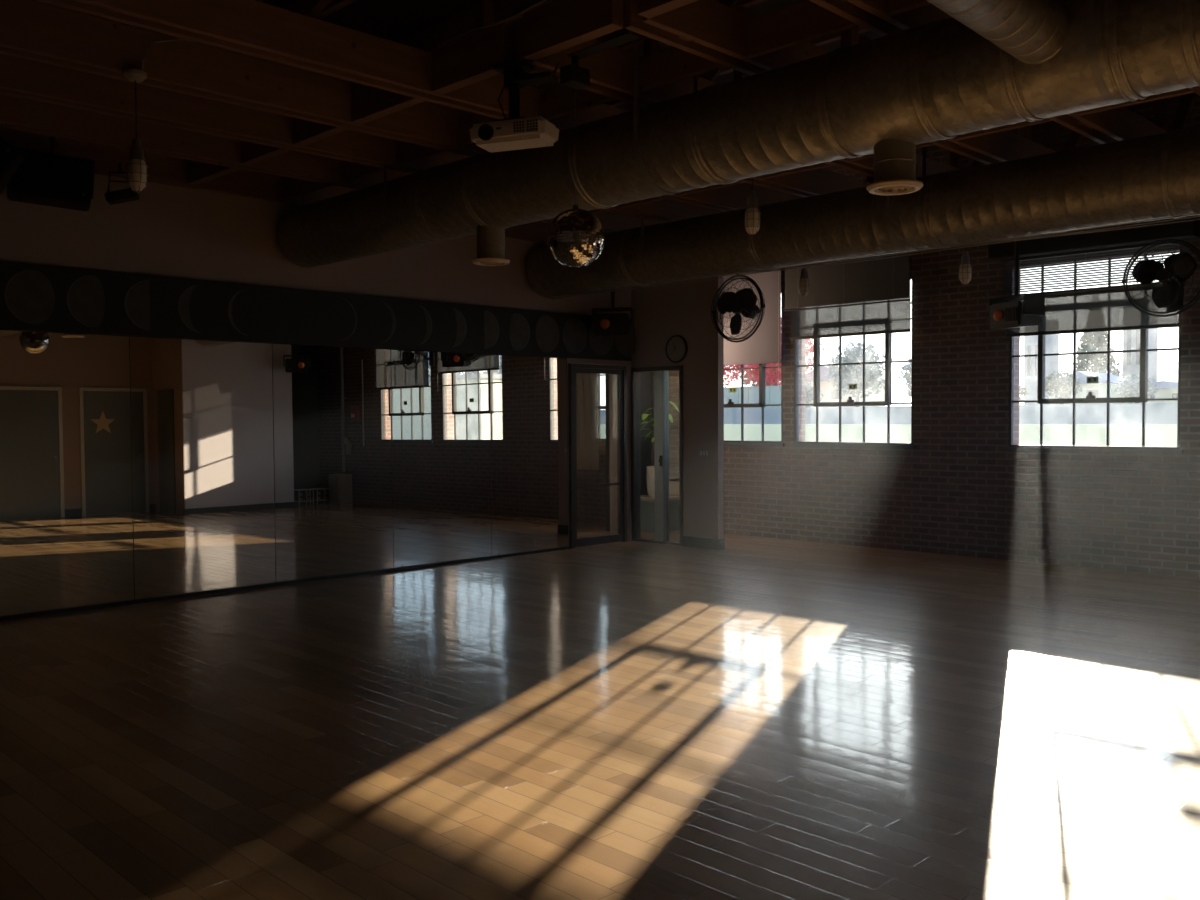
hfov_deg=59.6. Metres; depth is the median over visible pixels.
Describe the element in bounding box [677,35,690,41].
ceiling
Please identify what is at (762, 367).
window
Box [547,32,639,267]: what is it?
ball
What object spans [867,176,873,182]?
ceiling
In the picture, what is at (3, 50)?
ceiling beam
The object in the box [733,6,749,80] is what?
ceiling
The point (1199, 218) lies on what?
cable
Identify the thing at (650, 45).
ceiling
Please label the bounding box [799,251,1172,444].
wall window
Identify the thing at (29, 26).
ceiling beam
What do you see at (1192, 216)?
cable
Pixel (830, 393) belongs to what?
house
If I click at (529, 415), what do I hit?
mirror
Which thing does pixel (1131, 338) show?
tower
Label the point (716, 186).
ceiling
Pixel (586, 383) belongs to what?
door glass
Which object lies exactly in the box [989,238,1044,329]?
light
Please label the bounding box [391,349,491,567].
mirror
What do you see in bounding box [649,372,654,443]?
window
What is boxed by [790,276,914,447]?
window
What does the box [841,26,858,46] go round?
ceiling
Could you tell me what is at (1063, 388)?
bush
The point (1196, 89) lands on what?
ceiling beam
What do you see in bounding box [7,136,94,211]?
loudspeaker
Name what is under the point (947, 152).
ceiling
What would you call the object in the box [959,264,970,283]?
lampshade
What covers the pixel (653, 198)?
ceiling
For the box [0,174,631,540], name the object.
wall
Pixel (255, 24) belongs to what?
ceiling beam
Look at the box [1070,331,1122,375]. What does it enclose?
tree
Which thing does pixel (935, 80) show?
air duct
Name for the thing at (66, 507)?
mirror
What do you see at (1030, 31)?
duct
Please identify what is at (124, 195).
light
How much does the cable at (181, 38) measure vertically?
0.285 m
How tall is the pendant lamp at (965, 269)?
0.802 m
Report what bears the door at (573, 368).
in the wall at (170, 231)
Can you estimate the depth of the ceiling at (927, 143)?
8.02 m
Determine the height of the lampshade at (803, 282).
0.178 m
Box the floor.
[0,520,1199,899]
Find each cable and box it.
[142,38,194,70]
[437,0,545,47]
[544,213,1199,296]
[547,216,1199,297]
[551,218,1199,298]
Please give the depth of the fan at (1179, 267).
9.23 m
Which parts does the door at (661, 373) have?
post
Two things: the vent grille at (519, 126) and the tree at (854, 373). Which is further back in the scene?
the tree at (854, 373)
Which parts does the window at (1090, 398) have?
sill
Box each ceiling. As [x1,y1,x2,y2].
[32,0,881,112]
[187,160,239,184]
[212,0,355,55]
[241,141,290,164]
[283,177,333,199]
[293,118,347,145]
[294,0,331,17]
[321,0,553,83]
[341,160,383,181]
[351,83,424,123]
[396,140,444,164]
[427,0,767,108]
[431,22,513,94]
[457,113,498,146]
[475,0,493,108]
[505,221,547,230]
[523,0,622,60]
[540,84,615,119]
[589,209,602,213]
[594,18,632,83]
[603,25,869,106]
[615,197,663,207]
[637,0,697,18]
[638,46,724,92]
[643,38,658,55]
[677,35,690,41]
[677,181,745,195]
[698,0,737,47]
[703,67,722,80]
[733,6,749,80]
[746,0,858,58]
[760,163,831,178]
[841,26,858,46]
[849,142,933,160]
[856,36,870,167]
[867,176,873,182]
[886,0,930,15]
[945,149,949,164]
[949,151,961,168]
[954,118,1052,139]
[969,159,980,167]
[1024,125,1033,140]
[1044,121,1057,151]
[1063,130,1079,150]
[1075,119,1084,124]
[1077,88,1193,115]
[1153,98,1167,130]
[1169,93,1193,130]
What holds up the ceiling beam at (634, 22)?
attached to the wall at (959, 491)
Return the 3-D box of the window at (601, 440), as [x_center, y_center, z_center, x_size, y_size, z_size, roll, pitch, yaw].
[-0.150,-1.069,15.287,1.660,1.915,0.110,1,2,45]
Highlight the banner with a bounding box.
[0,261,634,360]
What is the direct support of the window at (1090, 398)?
attached to the wall at (959, 491)
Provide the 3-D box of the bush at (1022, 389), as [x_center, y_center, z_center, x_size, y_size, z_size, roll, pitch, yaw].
[26.741,-3.608,68.716,2.396,1.801,2.352,1,2,45]
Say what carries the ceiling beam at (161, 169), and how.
attached to the wall
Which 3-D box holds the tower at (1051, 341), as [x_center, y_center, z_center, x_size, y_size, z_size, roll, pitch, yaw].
[32.444,-6.348,76.939,1.300,6.300,3.050,1,2,45]
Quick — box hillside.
[600,403,1177,424]
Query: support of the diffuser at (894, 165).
attached to the air duct at (935, 80)
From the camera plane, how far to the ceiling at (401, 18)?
7.91 m
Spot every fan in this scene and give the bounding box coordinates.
[711,274,764,341]
[1122,239,1199,316]
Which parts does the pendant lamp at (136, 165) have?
cord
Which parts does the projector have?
mount post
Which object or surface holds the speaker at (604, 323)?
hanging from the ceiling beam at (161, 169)
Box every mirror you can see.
[0,329,133,615]
[129,336,275,599]
[272,343,393,581]
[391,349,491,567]
[490,354,568,555]
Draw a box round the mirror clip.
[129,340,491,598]
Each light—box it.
[104,163,139,204]
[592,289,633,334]
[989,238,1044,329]
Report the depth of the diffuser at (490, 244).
7.64 m
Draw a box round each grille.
[0,140,16,174]
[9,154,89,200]
[513,120,525,133]
[526,118,538,131]
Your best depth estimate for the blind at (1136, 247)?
10.25 m
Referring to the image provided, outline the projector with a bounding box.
[469,60,558,152]
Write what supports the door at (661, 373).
in the wall partition at (661, 313)
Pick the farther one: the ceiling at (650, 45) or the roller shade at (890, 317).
the roller shade at (890, 317)
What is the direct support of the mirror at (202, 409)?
attached to the wall at (170, 231)
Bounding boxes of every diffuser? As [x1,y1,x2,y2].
[472,225,509,265]
[866,139,922,194]
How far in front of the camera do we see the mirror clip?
9.48 m
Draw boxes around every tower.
[1024,334,1058,404]
[1123,328,1157,381]
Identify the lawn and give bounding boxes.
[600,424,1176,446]
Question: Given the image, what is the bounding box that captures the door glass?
[576,373,598,469]
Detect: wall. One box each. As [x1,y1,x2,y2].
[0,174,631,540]
[577,92,1199,578]
[605,372,650,530]
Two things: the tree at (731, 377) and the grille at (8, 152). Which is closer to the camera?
the grille at (8, 152)
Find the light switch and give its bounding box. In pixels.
[698,448,709,457]
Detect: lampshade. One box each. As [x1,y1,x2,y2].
[799,278,808,295]
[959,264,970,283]
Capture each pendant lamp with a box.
[123,69,147,192]
[744,177,760,234]
[798,268,809,295]
[959,245,971,284]
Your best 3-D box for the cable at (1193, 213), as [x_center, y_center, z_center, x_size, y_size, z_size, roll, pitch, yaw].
[2.768,-1.607,8.225,9.570,0.020,0.009,1,2,45]
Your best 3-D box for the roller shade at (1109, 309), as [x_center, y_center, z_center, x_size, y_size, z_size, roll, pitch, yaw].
[4.781,-1.203,10.257,1.640,0.743,0.056,1,2,45]
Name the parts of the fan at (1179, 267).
blade, blade, blade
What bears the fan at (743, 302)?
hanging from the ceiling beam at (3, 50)
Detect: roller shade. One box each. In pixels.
[724,268,780,388]
[790,259,912,339]
[1006,284,1178,361]
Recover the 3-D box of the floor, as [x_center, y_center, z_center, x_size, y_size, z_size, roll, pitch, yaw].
[-1.178,1.363,6.992,13.900,0.120,13.750,1,2,45]
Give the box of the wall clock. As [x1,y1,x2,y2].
[665,335,687,362]
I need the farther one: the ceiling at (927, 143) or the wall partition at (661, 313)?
the wall partition at (661, 313)
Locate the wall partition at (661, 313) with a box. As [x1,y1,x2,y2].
[609,276,723,538]
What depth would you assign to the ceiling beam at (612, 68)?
6.35 m
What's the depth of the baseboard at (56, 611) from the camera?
9.36 m
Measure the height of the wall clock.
0.330 m
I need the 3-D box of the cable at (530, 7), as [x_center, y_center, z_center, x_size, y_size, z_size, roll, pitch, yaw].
[-0.026,-2.407,5.359,2.701,0.032,0.010,1,2,45]
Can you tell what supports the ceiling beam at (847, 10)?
attached to the wall at (959, 491)
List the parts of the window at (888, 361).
sill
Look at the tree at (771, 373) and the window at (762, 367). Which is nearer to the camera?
the window at (762, 367)
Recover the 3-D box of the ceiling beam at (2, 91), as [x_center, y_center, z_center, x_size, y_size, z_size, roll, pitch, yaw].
[-2.696,-2.336,7.305,0.045,0.270,11.830,1,2,45]
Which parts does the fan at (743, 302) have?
blade, blade, blade, motor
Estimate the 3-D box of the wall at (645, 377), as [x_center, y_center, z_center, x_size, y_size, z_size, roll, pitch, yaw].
[0.387,-1.201,14.193,0.100,4.550,0.790,1,2,45]
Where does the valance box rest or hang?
attached to the wall at (959, 491)
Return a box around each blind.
[784,251,910,311]
[1001,239,1181,295]
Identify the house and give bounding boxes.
[806,365,884,406]
[1049,371,1130,403]
[1123,381,1177,402]
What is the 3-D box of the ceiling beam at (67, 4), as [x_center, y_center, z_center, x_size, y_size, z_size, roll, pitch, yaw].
[-0.971,-2.309,6.641,0.045,0.240,13.330,1,2,45]
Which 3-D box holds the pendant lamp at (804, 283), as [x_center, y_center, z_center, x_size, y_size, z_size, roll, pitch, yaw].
[2.112,-1.961,10.835,0.124,0.742,0.124,1,2,45]
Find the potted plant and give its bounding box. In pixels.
[640,401,678,497]
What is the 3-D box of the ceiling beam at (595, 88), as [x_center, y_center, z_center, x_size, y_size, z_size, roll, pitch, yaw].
[1.937,-2.375,8.346,0.045,0.240,6.805,1,2,45]
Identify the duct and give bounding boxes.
[278,0,1199,267]
[526,127,1199,296]
[927,0,1069,63]
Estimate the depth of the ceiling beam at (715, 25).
5.75 m
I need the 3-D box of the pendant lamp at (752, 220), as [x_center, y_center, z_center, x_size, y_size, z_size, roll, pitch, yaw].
[1.052,-1.851,7.230,0.124,0.732,0.124,1,2,45]
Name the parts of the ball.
motor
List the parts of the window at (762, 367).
sill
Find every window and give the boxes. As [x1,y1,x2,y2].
[598,374,605,442]
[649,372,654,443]
[724,290,784,445]
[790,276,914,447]
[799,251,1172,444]
[1005,247,1182,452]
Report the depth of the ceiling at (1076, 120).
7.22 m
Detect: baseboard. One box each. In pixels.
[0,546,569,620]
[682,536,724,549]
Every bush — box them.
[806,381,823,406]
[1019,386,1028,400]
[1045,370,1082,403]
[1114,374,1158,402]
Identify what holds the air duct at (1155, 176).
hanging from the ceiling at (401, 18)
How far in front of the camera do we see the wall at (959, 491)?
11.23 m
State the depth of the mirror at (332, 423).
9.91 m
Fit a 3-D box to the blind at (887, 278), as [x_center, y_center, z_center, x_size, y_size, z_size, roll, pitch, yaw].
[2.825,-1.938,12.104,1.665,0.552,0.040,1,2,45]
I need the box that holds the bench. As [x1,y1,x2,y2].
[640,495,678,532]
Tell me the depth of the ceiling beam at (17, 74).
7.09 m
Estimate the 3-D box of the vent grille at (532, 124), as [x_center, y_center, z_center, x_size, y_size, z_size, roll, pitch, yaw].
[-0.369,-1.777,5.727,0.071,0.065,0.041,1,2,45]
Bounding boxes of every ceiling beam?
[0,0,802,209]
[0,46,732,211]
[0,54,723,220]
[0,88,671,222]
[0,94,663,230]
[0,123,615,232]
[0,128,605,242]
[34,0,815,196]
[72,0,870,194]
[515,24,873,177]
[530,39,958,176]
[625,0,1001,164]
[643,0,1055,161]
[809,0,1117,143]
[846,0,1166,140]
[1189,86,1199,95]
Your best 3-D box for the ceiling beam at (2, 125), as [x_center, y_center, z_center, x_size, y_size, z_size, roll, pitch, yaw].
[-3.269,-2.351,7.878,0.045,0.270,11.830,1,2,45]
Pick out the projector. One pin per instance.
(515, 132)
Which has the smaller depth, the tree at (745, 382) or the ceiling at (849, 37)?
the ceiling at (849, 37)
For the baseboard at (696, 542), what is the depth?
12.06 m
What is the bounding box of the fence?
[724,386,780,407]
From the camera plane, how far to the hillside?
63.01 m
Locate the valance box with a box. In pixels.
[988,215,1199,260]
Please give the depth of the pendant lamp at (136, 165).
5.98 m
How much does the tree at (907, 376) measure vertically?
4.471 m
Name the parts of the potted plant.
pot, stem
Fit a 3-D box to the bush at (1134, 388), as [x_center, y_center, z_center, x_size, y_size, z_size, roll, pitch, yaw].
[31.762,-3.530,62.167,2.281,1.994,2.427,1,2,45]
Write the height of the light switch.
0.116 m
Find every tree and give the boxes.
[724,365,749,386]
[732,338,824,385]
[737,366,780,386]
[825,342,892,406]
[898,357,911,398]
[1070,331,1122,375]
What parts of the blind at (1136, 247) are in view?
rail, head rail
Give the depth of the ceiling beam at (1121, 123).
7.16 m
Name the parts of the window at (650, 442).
frame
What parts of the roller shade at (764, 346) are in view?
bead chain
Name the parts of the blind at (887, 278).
ladder cord, rail, head rail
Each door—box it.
[568,363,626,548]
[631,365,682,545]
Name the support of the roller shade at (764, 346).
attached to the wall at (959, 491)
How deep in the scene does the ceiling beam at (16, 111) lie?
7.77 m

